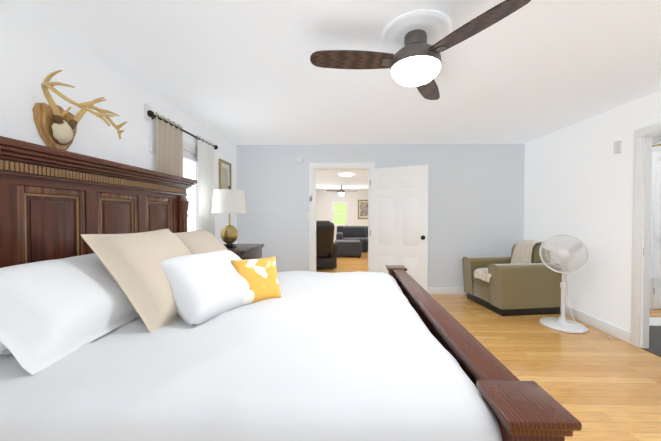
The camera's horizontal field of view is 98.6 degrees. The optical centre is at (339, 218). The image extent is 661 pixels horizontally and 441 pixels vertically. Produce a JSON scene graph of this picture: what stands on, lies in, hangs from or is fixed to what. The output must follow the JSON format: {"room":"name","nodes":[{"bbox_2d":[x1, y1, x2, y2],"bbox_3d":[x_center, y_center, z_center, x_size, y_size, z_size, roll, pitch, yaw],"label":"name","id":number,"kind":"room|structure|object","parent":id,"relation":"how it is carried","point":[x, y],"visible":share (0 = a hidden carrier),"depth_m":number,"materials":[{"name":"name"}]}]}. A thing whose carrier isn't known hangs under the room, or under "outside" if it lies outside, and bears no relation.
{"room":"bedroom","nodes":[
{"label":"bedroom","id":0,"kind":"room"},
{"bbox_2d":[0,0,236,243],"bbox_3d":[-1.788,0.058,1.804,0.100,2.420,5.680,0,1,1],"label":"wall","id":1,"kind":"structure","parent":0,"point":[34,52],"depth_m":1.92,"materials":[{"name":"paint"}]},
{"bbox_2d":[32,70,126,150],"bbox_3d":[-1.500,-0.599,1.733,0.487,0.435,0.439,0,1,1],"label":"antler mount","id":2,"kind":"object","parent":1,"relation":"attached to","point":[56,125],"visible":1,"depth_m":1.67,"materials":[{"name":"wood"},{"name":"antler"},{"name":"bone"}]},
{"bbox_2d":[144,103,217,235],"bbox_3d":[-1.677,0.097,3.180,0.066,2.240,1.335,0,1,1],"label":"curtains","id":3,"kind":"object","parent":1,"relation":"attached to","point":[169,146],"visible":0.4,"depth_m":3.02,"materials":[{"name":"beige fabric"}]},
{"bbox_2d":[183,140,197,231],"bbox_3d":[-1.766,-0.243,3.179,0.129,1.220,0.920,0,1,1],"label":"window","id":4,"kind":"structure","parent":1,"relation":"in","point":[190,165],"depth_m":3.43,"materials":[{"name":"white glass"}]},
{"bbox_2d":[218,159,231,188],"bbox_3d":[-1.675,-0.587,4.158,0.030,0.500,0.390,0,1,1],"label":"framed picture","id":5,"kind":"object","parent":1,"relation":"attached to","point":[224,175],"visible":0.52,"depth_m":4.13,"materials":[{"name":"gold metal"}]},
{"bbox_2d":[9,0,660,144],"bbox_3d":[0.576,-1.191,1.737,4.830,0.080,5.880,0,1,1],"label":"ceiling","id":6,"kind":"structure","parent":0,"point":[242,72],"depth_m":2.13,"materials":[{"name":"paint"}]},
{"bbox_2d":[310,0,530,99],"bbox_3d":[0.342,-1.000,1.796,1.047,0.305,1.148,0,1,1],"label":"ceiling fan","id":7,"kind":"object","parent":6,"relation":"hanging from","point":[418,41],"visible":1,"depth_m":1.69,"materials":[{"name":"wood"}]},
{"bbox_2d":[326,185,356,195],"bbox_3d":[0.071,-1.080,11.062,0.965,0.420,0.965,0,1,26],"label":"room ceiling fan","id":8,"kind":"object","parent":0,"point":[341,192],"visible":1,"depth_m":10.98,"materials":[{"name":"brown metal"}]},
{"bbox_2d":[338,172,354,175],"bbox_3d":[0.186,-1.205,7.857,0.450,0.075,0.450,0,1,1],"label":"ceiling light","id":9,"kind":"object","parent":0,"point":[346,174],"visible":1,"depth_m":7.71,"materials":[{"name":"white glass"}]},
{"bbox_2d":[237,144,524,286],"bbox_3d":[0.635,0.015,4.644,4.830,2.420,0.100,0,1,1],"label":"wall","id":10,"kind":"structure","parent":0,"point":[475,200],"depth_m":4.58,"materials":[{"name":"paint"}]},
{"bbox_2d":[296,157,302,163],"label":"wall plates","id":11,"kind":"object","parent":10,"relation":"attached to","point":[299,160],"depth_m":4.58,"materials":[{"name":"white plastic"}]},
{"bbox_2d":[370,165,427,291],"bbox_3d":[0.892,0.214,4.347,0.830,2.008,0.433,0,1,1],"label":"bedroom door","id":12,"kind":"structure","parent":10,"relation":"in","point":[398,215],"depth_m":4.33,"materials":[{"name":"white wood"}]},
{"bbox_2d":[316,135,660,241],"bbox_3d":[2.196,-0.061,7.107,7.150,2.500,11.650,0,1,1],"label":"wall","id":13,"kind":"structure","parent":0,"point":[357,181],"depth_m":12.85,"materials":[{"name":"white paint"}]},
{"bbox_2d":[332,202,347,225],"bbox_3d":[0.014,-0.207,12.906,0.710,1.060,0.100,0,1,1],"label":"living room window","id":14,"kind":"structure","parent":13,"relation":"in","point":[339,214],"depth_m":12.93,"materials":[{"name":"green glass"}]},
{"bbox_2d":[358,200,367,218],"bbox_3d":[1.127,-0.411,12.833,0.620,0.870,0.035,0,1,1],"label":"picture","id":15,"kind":"object","parent":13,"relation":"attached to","point":[362,209],"visible":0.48,"depth_m":12.84,"materials":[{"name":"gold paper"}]},
{"bbox_2d":[309,122,660,348],"bbox_3d":[0.607,0.205,1.817,4.690,2.125,5.800,0,1,1],"label":"trim","id":16,"kind":"structure","parent":13,"relation":"attached to","point":[637,336],"depth_m":2.77,"materials":[{"name":"white wood"}]},
{"bbox_2d":[650,278,653,309],"bbox_3d":[4.685,0.167,3.883,1.040,2.140,0.119,0,1,1],"label":"door frame","id":17,"kind":"structure","parent":13,"relation":"attached to","point":[651,293],"depth_m":3.85,"materials":[{"name":"white wood"}]},
{"bbox_2d":[650,139,660,279],"bbox_3d":[3.404,-0.274,2.920,0.440,1.790,0.443,0,1,1],"label":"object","id":18,"kind":"object","parent":13,"relation":"attached to","point":[655,263],"visible":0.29,"depth_m":2.89,"materials":[{"name":"white wood"}]},
{"bbox_2d":[653,279,660,308],"bbox_3d":[4.682,0.221,3.850,0.866,2.008,0.174,0,1,1],"label":"hall door","id":19,"kind":"structure","parent":13,"relation":"in","point":[657,294],"depth_m":3.85,"materials":[{"name":"white wood"}]},
{"bbox_2d":[316,251,660,440],"bbox_3d":[2.256,1.229,6.425,8.200,0.060,15.250,0,1,1],"label":"floor","id":20,"kind":"structure","parent":0,"point":[599,387],"depth_m":2.43,"materials":[{"name":"brown wood"}]},
{"bbox_2d":[223,244,263,259],"bbox_3d":[-1.277,0.794,3.435,0.556,0.900,0.750,0,1,1],"label":"nightstand","id":21,"kind":"object","parent":20,"relation":"on","point":[247,251],"visible":0.1,"depth_m":3.36,"materials":[{"name":"brown wood"}]},
{"bbox_2d":[212,186,246,247],"bbox_3d":[-1.306,-0.020,3.363,0.388,0.728,0.388,0,1,1],"label":"table lamp","id":22,"kind":"object","parent":21,"relation":"on","point":[229,200],"visible":1,"depth_m":3.24,"materials":[{"name":"white fabric"}]},
{"bbox_2d":[0,136,581,440],"bbox_3d":[-0.511,0.441,1.896,2.330,1.650,2.275,0,1,1],"label":"bed","id":23,"kind":"object","parent":20,"relation":"on","point":[132,308],"visible":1,"depth_m":1.18,"materials":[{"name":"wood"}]},
{"bbox_2d":[143,249,269,327],"bbox_3d":[-0.770,0.395,1.738,0.573,0.355,0.697,0,1,1],"label":"pillow","id":24,"kind":"object","parent":23,"relation":"on","point":[182,289],"depth_m":1.53,"materials":[{"name":"white fabric"}]},
{"bbox_2d":[0,269,503,440],"bbox_3d":[-0.566,0.780,1.846,2.182,0.539,2.137,0,1,1],"label":"comforter","id":25,"kind":"object","parent":23,"relation":"on","point":[359,355],"depth_m":0.98,"materials":[{"name":"white fabric"}]},
{"bbox_2d":[230,256,282,308],"bbox_3d":[-0.537,0.402,1.843,0.307,0.278,0.276,0,1,1],"label":"pillow","id":26,"kind":"object","parent":23,"relation":"on","point":[257,278],"depth_m":1.78,"materials":[{"name":"yellow fabric"}]},
{"bbox_2d":[316,221,337,268],"bbox_3d":[-0.510,0.595,6.859,0.924,1.114,1.568,0,1,1],"label":"recliner","id":27,"kind":"object","parent":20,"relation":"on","point":[326,251],"visible":0.54,"depth_m":6.37,"materials":[{"name":"black leather"}]},
{"bbox_2d":[335,240,361,257],"bbox_3d":[0.240,0.928,8.838,0.830,0.470,0.800,0,1,1],"label":"ottoman","id":28,"kind":"object","parent":20,"relation":"on","point":[349,247],"visible":0.77,"depth_m":8.44,"materials":[{"name":"grey fabric"}]},
{"bbox_2d":[336,226,367,250],"bbox_3d":[1.117,0.725,9.392,2.500,0.860,2.350,0,1,1],"label":"sectional sofa","id":29,"kind":"object","parent":20,"relation":"on","point":[360,233],"visible":0.25,"depth_m":10.15,"materials":[{"name":"black fabric"}]},
{"bbox_2d":[462,240,561,315],"bbox_3d":[2.377,0.770,4.030,0.958,0.927,0.842,0,1,-7],"label":"armchair","id":30,"kind":"object","parent":20,"relation":"on","point":[522,279],"visible":1,"depth_m":3.66,"materials":[{"name":"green fabric"}]},
{"bbox_2d":[473,240,550,282],"bbox_3d":[2.382,0.572,4.015,0.970,0.530,0.627,0,1,1],"label":"throw blanket","id":31,"kind":"object","parent":30,"relation":"on","point":[526,252],"depth_m":3.98,"materials":[{"name":"beige fabric"}]},
{"bbox_2d":[539,234,610,338],"bbox_3d":[2.587,0.713,3.220,0.457,1.069,0.572,0,1,1],"label":"pedestal fan","id":32,"kind":"object","parent":20,"relation":"on","point":[563,254],"visible":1,"depth_m":3.22,"materials":[{"name":"plastic"}]},
{"bbox_2d":[643,317,660,356],"bbox_3d":[4.240,1.252,2.444,2.670,0.012,2.170,0,1,1],"label":"floor","id":33,"kind":"structure","parent":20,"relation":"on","point":[654,335],"depth_m":2.99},
{"bbox_2d":[524,90,660,331],"bbox_3d":[2.916,0.059,1.708,0.050,2.420,5.680,0,1,1],"label":"wall","id":34,"kind":"structure","parent":0,"point":[578,179],"depth_m":3.27,"materials":[{"name":"paint"}]},
{"bbox_2d":[613,140,621,153],"label":"wall plates","id":35,"kind":"object","parent":34,"relation":"attached to","point":[616,150],"depth_m":2.96,"materials":[{"name":"white plastic"}]}
]}

